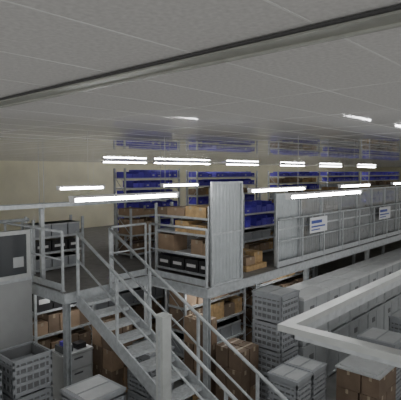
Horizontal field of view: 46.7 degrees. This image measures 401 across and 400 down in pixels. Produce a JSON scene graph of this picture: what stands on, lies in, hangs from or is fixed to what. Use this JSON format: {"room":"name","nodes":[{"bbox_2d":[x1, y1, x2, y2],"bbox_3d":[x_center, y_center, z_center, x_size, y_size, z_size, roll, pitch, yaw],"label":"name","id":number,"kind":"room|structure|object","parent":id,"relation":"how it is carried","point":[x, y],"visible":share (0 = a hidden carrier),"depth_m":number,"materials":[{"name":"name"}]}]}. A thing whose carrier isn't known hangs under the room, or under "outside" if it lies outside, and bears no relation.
{"room":"warehouse","nodes":[
{"label":"warehouse","id":0,"kind":"room"},
{"bbox_2d":[0,276,32,349],"bbox_3d":[-5.916,3.070,6.566,0.120,2.780,7.520,3,5,42],"label":"wall","id":1,"kind":"structure","parent":0,"point":[16,323],"depth_m":9.03,"materials":[{"name":"paint"}]},
{"bbox_2d":[0,229,30,281],"bbox_3d":[-4.072,1.092,8.477,0.100,0.940,2.000,3,5,42],"label":"window","id":2,"kind":"structure","parent":1,"relation":"in","point":[15,253],"depth_m":8.96,"materials":[{"name":"grey metal"}]},
{"bbox_2d":[0,160,372,231],"bbox_3d":[0.189,0.703,24.310,0.200,5.370,44.200,3,5,42],"label":"wall","id":3,"kind":"structure","parent":0,"point":[21,182],"depth_m":18.60,"materials":[{"name":"beige paint"}]},
{"bbox_2d":[0,4,400,107],"bbox_3d":[-3.275,-0.660,4.548,21.000,0.022,0.105,3,5,42],"label":"ceiling beam","id":4,"kind":"structure","parent":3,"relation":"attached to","point":[387,18],"depth_m":1.48,"materials":[{"name":"grey metal"}]},
{"bbox_2d":[0,0,400,166],"bbox_3d":[7.987,-1.424,16.988,21.000,0.001,44.000,3,5,42],"label":"grid","id":5,"kind":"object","parent":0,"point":[267,1],"depth_m":3.60,"materials":[{"name":"silver metal"}]},
{"bbox_2d":[0,0,400,166],"bbox_3d":[7.987,-1.485,16.984,21.000,0.120,44.000,3,5,42],"label":"ceiling","id":6,"kind":"structure","parent":0,"point":[193,26],"depth_m":2.12,"materials":[{"name":"tile"}]},
{"bbox_2d":[56,146,104,189],"bbox_3d":[-1.875,-0.502,7.304,0.080,0.674,0.850,3,5,42],"label":"lamp","id":7,"kind":"object","parent":6,"relation":"hanging from","point":[73,186],"visible":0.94,"depth_m":7.28,"materials":[{"name":"grey plastic"}]},
{"bbox_2d":[0,152,168,209],"bbox_3d":[-4.638,-0.293,7.691,0.200,1.140,11.200,3,5,42],"label":"cable tray","id":8,"kind":"object","parent":6,"relation":"hanging from","point":[39,205],"visible":0.97,"depth_m":9.69,"materials":[{"name":"metal"}]},
{"bbox_2d":[0,217,28,223],"bbox_3d":[-5.863,0.551,6.320,0.085,0.120,7.450,3,5,42],"label":"conduit pipe","id":9,"kind":"object","parent":8,"relation":"hanging from","point":[25,219],"visible":1,"depth_m":8.84,"materials":[{"name":"metal"}]},
{"bbox_2d":[68,131,178,202],"bbox_3d":[-0.762,-0.351,4.962,0.080,0.694,1.440,3,5,42],"label":"lamp","id":10,"kind":"object","parent":6,"relation":"hanging from","point":[103,197],"visible":1,"depth_m":4.87,"materials":[{"name":"grey plastic"}]},
{"bbox_2d":[102,160,146,163],"bbox_3d":[-2.530,-1.293,15.646,0.080,0.099,1.900,3,5,42],"label":"lamp","id":11,"kind":"object","parent":6,"relation":"attached to","point":[108,161],"visible":0.96,"depth_m":15.57,"materials":[{"name":"grey plastic"}]},
{"bbox_2d":[160,171,199,186],"bbox_3d":[-0.384,-0.602,8.952,0.080,0.674,1.000,3,5,42],"label":"lamp","id":12,"kind":"object","parent":6,"relation":"hanging from","point":[195,183],"visible":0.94,"depth_m":8.89,"materials":[{"name":"grey plastic"}]},
{"bbox_2d":[153,161,210,164],"bbox_3d":[-0.653,-1.418,17.720,0.080,0.099,3.100,3,5,42],"label":"lamp","id":13,"kind":"object","parent":6,"relation":"attached to","point":[157,162],"visible":0.98,"depth_m":17.50,"materials":[{"name":"grey plastic"}]},
{"bbox_2d":[225,163,258,165],"bbox_3d":[1.861,-1.586,20.498,0.080,0.099,2.400,3,5,42],"label":"lamp","id":14,"kind":"object","parent":6,"relation":"attached to","point":[257,164],"visible":0.99,"depth_m":20.41,"materials":[{"name":"grey plastic"}]},
{"bbox_2d":[247,159,306,192],"bbox_3d":[1.213,-0.483,7.143,0.080,0.694,1.550,3,5,42],"label":"lamp","id":15,"kind":"object","parent":6,"relation":"hanging from","point":[264,189],"visible":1,"depth_m":7.04,"materials":[{"name":"grey plastic"}]},
{"bbox_2d":[279,164,304,165],"bbox_3d":[4.677,-1.773,23.608,0.080,0.099,2.400,3,5,42],"label":"lamp","id":16,"kind":"object","parent":6,"relation":"attached to","point":[280,164],"visible":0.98,"depth_m":23.48,"materials":[{"name":"grey plastic"}]},
{"bbox_2d":[285,142,362,199],"bbox_3d":[1.567,-0.394,5.673,0.080,0.694,1.860,3,5,42],"label":"lamp","id":17,"kind":"object","parent":6,"relation":"hanging from","point":[290,196],"visible":1,"depth_m":5.52,"materials":[{"name":"grey plastic"}]},
{"bbox_2d":[318,165,341,166],"bbox_3d":[7.493,-1.961,26.719,0.080,0.099,2.800,3,5,42],"label":"lamp","id":18,"kind":"object","parent":6,"relation":"attached to","point":[318,165],"visible":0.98,"depth_m":26.58,"materials":[{"name":"grey plastic"}]},
{"bbox_2d":[337,160,370,187],"bbox_3d":[3.073,-0.607,9.198,0.080,0.694,1.400,3,5,42],"label":"lamp","id":19,"kind":"object","parent":6,"relation":"hanging from","point":[365,183],"visible":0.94,"depth_m":9.12,"materials":[{"name":"grey plastic"}]},
{"bbox_2d":[390,163,400,184],"bbox_3d":[4.850,-0.725,11.161,0.080,0.694,1.300,3,5,42],"label":"lamp","id":20,"kind":"object","parent":6,"relation":"hanging from","point":[392,183],"visible":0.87,"depth_m":10.82,"materials":[{"name":"grey plastic"}]},
{"bbox_2d":[32,240,400,399],"bbox_3d":[7.987,3.865,17.307,21.000,0.100,44.000,3,5,42],"label":"floor","id":21,"kind":"structure","parent":0,"point":[331,266],"depth_m":23.61,"materials":[{"name":"concrete"}]},
{"bbox_2d":[0,370,1,399],"bbox_3d":[-3.499,3.525,7.093,0.600,1.810,0.700,3,5,42],"label":"plastic crates","id":22,"kind":"object","parent":21,"relation":"on","point":[0,370],"visible":1,"depth_m":7.10,"materials":[{"name":"grey plastic"}]},
{"bbox_2d":[0,341,52,399],"bbox_3d":[-2.958,3.452,7.800,0.650,1.870,0.680,3,5,42],"label":"plastic crates","id":23,"kind":"object","parent":21,"relation":"on","point":[26,368],"visible":1,"depth_m":7.58,"materials":[{"name":"grey plastic"}]},
{"bbox_2d":[32,294,94,369],"bbox_3d":[-3.342,3.045,10.973,0.650,2.300,1.550,3,5,42],"label":"shelving","id":24,"kind":"object","parent":21,"relation":"on","point":[47,314],"visible":0.44,"depth_m":10.59,"materials":[{"name":"metal"}]},
{"bbox_2d":[51,340,92,399],"bbox_3d":[-2.753,3.609,9.934,0.550,1.300,0.740,3,5,42],"label":"cabinet","id":25,"kind":"object","parent":21,"relation":"on","point":[81,351],"visible":0.44,"depth_m":9.75,"materials":[{"name":"grey metal"}]},
{"bbox_2d":[60,374,125,399],"bbox_3d":[-1.666,3.670,7.265,0.720,1.498,0.720,3,5,42],"label":"plastic crates","id":26,"kind":"object","parent":21,"relation":"on","point":[97,387],"visible":1,"depth_m":7.17,"materials":[{"name":"grey plastic"}]},
{"bbox_2d":[92,318,132,391],"bbox_3d":[-1.963,3.497,10.360,0.702,1.472,0.602,3,5,42],"label":"cardboard boxes","id":27,"kind":"object","parent":21,"relation":"on","point":[106,363],"visible":0.44,"depth_m":10.14,"materials":[{"name":"brown cardboard"}]},
{"bbox_2d":[81,286,164,343],"bbox_3d":[-2.104,2.918,13.085,0.650,2.300,2.550,3,5,42],"label":"shelving","id":28,"kind":"object","parent":21,"relation":"on","point":[135,304],"visible":0.12,"depth_m":13.06,"materials":[{"name":"metal"}]},
{"bbox_2d":[126,340,174,399],"bbox_3d":[-1.017,3.630,9.477,0.720,1.313,0.670,3,5,42],"label":"plastic crates","id":29,"kind":"object","parent":21,"relation":"on","point":[136,391],"visible":0.23,"depth_m":9.29,"materials":[{"name":"grey plastic"}]},
{"bbox_2d":[154,312,171,399],"bbox_3d":[-0.569,3.073,7.019,0.210,2.720,0.220,3,5,42],"label":"steel post","id":30,"kind":"object","parent":21,"relation":"on","point":[163,320],"visible":1,"depth_m":6.93,"materials":[{"name":"grey metal"}]},
{"bbox_2d":[75,227,287,399],"bbox_3d":[-0.233,2.555,7.407,5.014,3.802,0.850,3,5,42],"label":"staircase","id":31,"kind":"structure","parent":21,"relation":"on","point":[193,385],"depth_m":7.93,"materials":[{"name":"metal"}]},
{"bbox_2d":[184,313,216,399],"bbox_3d":[0.006,3.373,9.921,0.603,1.772,0.402,3,5,42],"label":"cardboard boxes","id":32,"kind":"object","parent":21,"relation":"on","point":[190,321],"visible":0.38,"depth_m":9.80,"materials":[{"name":"brown cardboard"}]},
{"bbox_2d":[165,288,245,383],"bbox_3d":[0.184,3.008,11.593,0.650,2.300,2.300,3,5,42],"label":"shelving","id":33,"kind":"object","parent":21,"relation":"on","point":[225,307],"visible":0.35,"depth_m":11.47,"materials":[{"name":"metal"}]},
{"bbox_2d":[32,199,400,390],"bbox_3d":[6.240,2.154,23.258,10.105,2.600,33.495,3,5,42],"label":"mezzanine platform","id":34,"kind":"object","parent":21,"relation":"on","point":[97,237],"visible":0.31,"depth_m":10.51,"materials":[{"name":"grey metal"}]},
{"bbox_2d":[4,223,65,291],"bbox_3d":[-5.594,0.987,11.415,8.180,1.156,0.080,3,5,42],"label":"railing","id":35,"kind":"object","parent":34,"relation":"on","point":[52,284],"depth_m":9.10,"materials":[{"name":"grey metal"}]},
{"bbox_2d":[39,209,45,278],"bbox_3d":[-3.255,0.868,9.534,0.160,1.620,0.160,3,5,42],"label":"support post","id":36,"kind":"object","parent":34,"relation":"on","point":[41,211],"visible":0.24,"depth_m":9.51,"materials":[{"name":"metal"}]},
{"bbox_2d":[21,215,84,273],"bbox_3d":[-3.430,1.000,10.827,0.550,1.200,1.300,3,5,42],"label":"shelving","id":37,"kind":"object","parent":34,"relation":"on","point":[69,227],"visible":0.68,"depth_m":10.70,"materials":[{"name":"metal"}]},
{"bbox_2d":[111,222,147,282],"bbox_3d":[-1.497,1.085,9.792,0.080,1.156,0.980,3,5,42],"label":"railing","id":38,"kind":"object","parent":34,"relation":"on","point":[141,272],"depth_m":9.89,"materials":[{"name":"grey metal"}]},
{"bbox_2d":[115,205,160,257],"bbox_3d":[-1.700,0.840,12.661,0.650,1.300,1.050,3,5,42],"label":"shelving","id":39,"kind":"object","parent":34,"relation":"on","point":[130,214],"visible":0.79,"depth_m":12.38,"materials":[{"name":"metal"}]},
{"bbox_2d":[113,168,179,244],"bbox_3d":[-1.663,0.171,14.951,0.585,2.360,2.350,3,5,42],"label":"shelving","id":40,"kind":"object","parent":34,"relation":"on","point":[154,185],"visible":0.45,"depth_m":14.55,"materials":[{"name":"galvanised steel"},{"name":"blue plastic"}]},
{"bbox_2d":[149,223,209,287],"bbox_3d":[-0.491,1.098,9.571,1.730,1.156,0.080,3,5,42],"label":"railing","id":41,"kind":"object","parent":34,"relation":"on","point":[191,280],"depth_m":9.41,"materials":[{"name":"grey metal"}]},
{"bbox_2d":[155,202,209,281],"bbox_3d":[-0.246,0.860,10.239,1.650,1.550,0.550,3,5,42],"label":"shelf","id":42,"kind":"object","parent":34,"relation":"on","point":[174,239],"visible":0.84,"depth_m":10.11,"materials":[{"name":"metal"}]},
{"bbox_2d":[186,171,257,222],"bbox_3d":[0.918,0.029,17.804,0.585,2.300,3.650,3,5,42],"label":"shelving","id":43,"kind":"object","parent":34,"relation":"on","point":[203,192],"visible":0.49,"depth_m":16.73,"materials":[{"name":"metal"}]},
{"bbox_2d":[210,181,242,286],"bbox_3d":[0.539,0.656,9.394,0.050,2.060,0.980,3,5,42],"label":"screen","id":44,"kind":"object","parent":34,"relation":"on","point":[226,198],"visible":1,"depth_m":9.37,"materials":[{"name":"metal"}]},
{"bbox_2d":[243,248,266,271],"bbox_3d":[1.006,1.400,10.988,0.800,0.382,0.800,3,5,42],"label":"cardboard boxes","id":45,"kind":"object","parent":34,"relation":"on","point":[252,259],"visible":0.56,"depth_m":10.81,"materials":[{"name":"brown cardboard"}]},
{"bbox_2d":[243,192,275,253],"bbox_3d":[1.388,0.656,12.386,0.585,1.700,1.500,3,5,42],"label":"shelving","id":46,"kind":"object","parent":34,"relation":"on","point":[259,214],"visible":0.69,"depth_m":12.26,"materials":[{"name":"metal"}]},
{"bbox_2d":[257,197,309,241],"bbox_3d":[2.600,0.633,14.427,0.650,1.500,2.050,3,5,42],"label":"shelving","id":47,"kind":"object","parent":34,"relation":"on","point":[304,202],"visible":0.09,"depth_m":14.83,"materials":[{"name":"metal"}]},
{"bbox_2d":[274,192,299,266],"bbox_3d":[2.137,0.695,11.407,0.050,1.740,1.100,3,5,42],"label":"screen","id":48,"kind":"object","parent":34,"relation":"on","point":[283,207],"visible":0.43,"depth_m":11.38,"materials":[{"name":"metal"}]},
{"bbox_2d":[268,171,318,213],"bbox_3d":[4.404,-0.203,21.655,0.585,2.300,3.650,3,5,42],"label":"shelving","id":49,"kind":"object","parent":34,"relation":"on","point":[293,178],"visible":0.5,"depth_m":21.06,"materials":[{"name":"metal"}]},
{"bbox_2d":[299,191,321,255],"bbox_3d":[2.901,0.644,12.251,0.050,1.740,1.100,3,5,42],"label":"screen","id":50,"kind":"object","parent":34,"relation":"on","point":[320,197],"visible":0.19,"depth_m":12.15,"materials":[{"name":"metal"}]},
{"bbox_2d":[286,185,339,234],"bbox_3d":[4.166,0.350,17.043,0.650,1.750,2.850,3,5,42],"label":"shelving","id":51,"kind":"object","parent":34,"relation":"on","point":[329,205],"visible":0.34,"depth_m":17.12,"materials":[{"name":"metal"}]},
{"bbox_2d":[310,214,326,232],"bbox_3d":[3.102,0.607,12.196,0.029,0.460,0.930,3,5,42],"label":"safety sign","id":52,"kind":"object","parent":34,"relation":"attached to","point":[317,224],"visible":1,"depth_m":12.16,"materials":[{"name":"white"}]},
{"bbox_2d":[321,190,339,250],"bbox_3d":[3.666,0.593,13.096,0.050,1.740,1.100,3,5,42],"label":"screen","id":53,"kind":"object","parent":34,"relation":"on","point":[338,219],"visible":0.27,"depth_m":13.44,"materials":[{"name":"metal"}]},
{"bbox_2d":[276,202,400,268],"bbox_3d":[11.392,0.382,21.440,0.080,1.156,28.680,3,5,42],"label":"railing","id":54,"kind":"object","parent":34,"relation":"on","point":[303,257],"depth_m":12.95,"materials":[{"name":"grey metal"}]},
{"bbox_2d":[379,205,390,219],"bbox_3d":[6.196,0.401,15.614,0.029,0.460,1.000,3,5,42],"label":"safety sign","id":55,"kind":"object","parent":54,"relation":"attached to","point":[384,212],"visible":1,"depth_m":15.58,"materials":[{"name":"white"}]},
{"bbox_2d":[319,171,358,215],"bbox_3d":[7.521,-0.411,25.099,0.585,2.300,3.750,3,5,42],"label":"shelving","id":56,"kind":"object","parent":34,"relation":"on","point":[349,203],"visible":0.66,"depth_m":24.92,"materials":[{"name":"metal"}]},
{"bbox_2d":[339,189,356,245],"bbox_3d":[4.430,0.542,13.940,0.050,1.740,1.100,3,5,42],"label":"screen","id":57,"kind":"object","parent":34,"relation":"on","point":[355,211],"visible":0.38,"depth_m":14.28,"materials":[{"name":"metal"}]},
{"bbox_2d":[356,188,371,240],"bbox_3d":[5.194,0.491,14.784,0.050,1.740,1.100,3,5,42],"label":"screen","id":58,"kind":"object","parent":34,"relation":"on","point":[369,214],"visible":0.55,"depth_m":15.12,"materials":[{"name":"metal"}]},
{"bbox_2d":[371,187,384,236],"bbox_3d":[5.958,0.440,15.629,0.050,1.740,1.100,3,5,42],"label":"screen","id":59,"kind":"object","parent":34,"relation":"on","point":[373,187],"visible":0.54,"depth_m":15.74,"materials":[{"name":"metal"}]},
{"bbox_2d":[360,171,399,209],"bbox_3d":[11.443,-0.672,29.432,0.585,2.300,5.050,3,5,42],"label":"shelving","id":60,"kind":"object","parent":34,"relation":"on","point":[378,177],"visible":0.85,"depth_m":28.67,"materials":[{"name":"metal"}]},
{"bbox_2d":[384,186,396,233],"bbox_3d":[6.723,0.389,16.473,0.050,1.740,1.100,3,5,42],"label":"screen","id":61,"kind":"object","parent":34,"relation":"on","point":[394,210],"visible":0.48,"depth_m":16.82,"materials":[{"name":"metal"}]},
{"bbox_2d":[396,186,400,225],"bbox_3d":[7.487,0.339,17.317,0.050,1.740,1.100,3,5,42],"label":"screen","id":62,"kind":"object","parent":34,"relation":"on","point":[397,186],"visible":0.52,"depth_m":16.90,"materials":[{"name":"metal"}]},
{"bbox_2d":[216,337,258,399],"bbox_3d":[0.752,3.622,9.531,0.652,1.322,0.602,3,5,42],"label":"cardboard boxes","id":63,"kind":"object","parent":21,"relation":"on","point":[244,376],"visible":0.82,"depth_m":9.33,"materials":[{"name":"brown cardboard"}]},
{"bbox_2d":[252,285,299,399],"bbox_3d":[1.594,3.081,9.895,0.750,2.358,0.700,3,5,42],"label":"plastic crates","id":64,"kind":"object","parent":21,"relation":"on","point":[272,305],"visible":0.58,"depth_m":9.64,"materials":[{"name":"grey plastic"}]},
{"bbox_2d":[237,266,314,342],"bbox_3d":[2.346,2.864,13.981,0.650,2.300,3.250,3,5,42],"label":"shelving","id":65,"kind":"object","parent":21,"relation":"on","point":[294,278],"visible":0.08,"depth_m":13.01,"materials":[{"name":"metal"}]},
{"bbox_2d":[267,363,312,399],"bbox_3d":[1.577,3.704,8.248,0.620,1.313,0.520,3,5,42],"label":"plastic crates","id":66,"kind":"object","parent":21,"relation":"on","point":[294,383],"visible":0.93,"depth_m":8.09,"materials":[{"name":"grey plastic"}]},
{"bbox_2d":[283,355,326,399],"bbox_3d":[1.945,3.679,8.655,0.620,1.313,0.520,3,5,42],"label":"plastic crates","id":67,"kind":"object","parent":21,"relation":"on","point":[318,368],"visible":0.44,"depth_m":8.50,"materials":[{"name":"grey plastic"}]},
{"bbox_2d":[286,283,328,377],"bbox_3d":[2.292,3.133,10.665,0.820,2.162,1.150,3,5,42],"label":"storage container","id":68,"kind":"object","parent":21,"relation":"on","point":[310,297],"visible":0.34,"depth_m":10.41,"materials":[{"name":"grey plastic"}]},
{"bbox_2d":[300,275,350,377],"bbox_3d":[3.073,3.081,11.527,0.820,2.162,1.150,3,5,42],"label":"storage container","id":69,"kind":"object","parent":21,"relation":"on","point":[337,287],"visible":0.37,"depth_m":11.26,"materials":[{"name":"grey plastic"}]},
{"bbox_2d":[277,270,400,367],"bbox_3d":[4.212,2.747,4.420,4.445,3.685,6.050,3,5,42],"label":"guard rail","id":70,"kind":"object","parent":21,"relation":"on","point":[302,326],"visible":1,"depth_m":3.55,"materials":[{"name":"metal"}]},
{"bbox_2d":[323,268,368,355],"bbox_3d":[3.854,3.029,12.390,0.820,2.162,1.150,3,5,42],"label":"storage container","id":71,"kind":"object","parent":21,"relation":"on","point":[358,320],"visible":0.35,"depth_m":12.14,"materials":[{"name":"grey plastic"}]},
{"bbox_2d":[343,262,385,328],"bbox_3d":[4.635,2.977,13.253,0.820,2.162,1.150,3,5,42],"label":"storage container","id":72,"kind":"object","parent":21,"relation":"on","point":[376,305],"visible":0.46,"depth_m":13.02,"materials":[{"name":"grey plastic"}]},
{"bbox_2d":[335,355,395,399],"bbox_3d":[3.142,3.695,8.787,0.840,1.265,0.940,3,5,42],"label":"cardboard boxes","id":73,"kind":"object","parent":21,"relation":"on","point":[357,378],"visible":0.98,"depth_m":8.52,"materials":[{"name":"brown cardboard"}]},
{"bbox_2d":[356,326,400,399],"bbox_3d":[3.959,3.590,10.135,0.820,1.313,0.820,3,5,42],"label":"plastic crates","id":74,"kind":"object","parent":21,"relation":"on","point":[392,339],"visible":0.2,"depth_m":9.90,"materials":[{"name":"grey plastic"}]},
{"bbox_2d":[361,257,399,329],"bbox_3d":[5.416,2.925,14.116,0.820,2.162,1.150,3,5,42],"label":"storage container","id":75,"kind":"object","parent":21,"relation":"on","point":[391,301],"visible":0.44,"depth_m":13.82,"materials":[{"name":"grey plastic"}]},
{"bbox_2d":[375,252,400,308],"bbox_3d":[6.197,2.873,14.979,0.820,2.162,1.150,3,5,42],"label":"storage container","id":76,"kind":"object","parent":21,"relation":"on","point":[388,255],"visible":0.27,"depth_m":14.62,"materials":[{"name":"grey plastic"}]},
{"bbox_2d":[388,308,400,332],"bbox_3d":[5.106,3.478,11.250,0.820,1.403,0.820,3,5,42],"label":"plastic crates","id":77,"kind":"object","parent":21,"relation":"on","point":[394,318],"visible":0.28,"depth_m":11.12,"materials":[{"name":"grey plastic"}]},
{"bbox_2d":[390,248,400,253],"bbox_3d":[6.978,2.821,15.841,0.820,2.162,1.150,3,5,42],"label":"storage container","id":78,"kind":"object","parent":21,"relation":"on","point":[398,250],"visible":0.1,"depth_m":15.72,"materials":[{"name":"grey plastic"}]},
{"bbox_2d":[372,167,400,199],"bbox_3d":[22.803,0.149,33.510,21.000,5.370,0.200,3,5,42],"label":"wall","id":79,"kind":"structure","parent":0,"point":[377,169],"depth_m":39.24,"materials":[{"name":"beige paint"}]}
]}

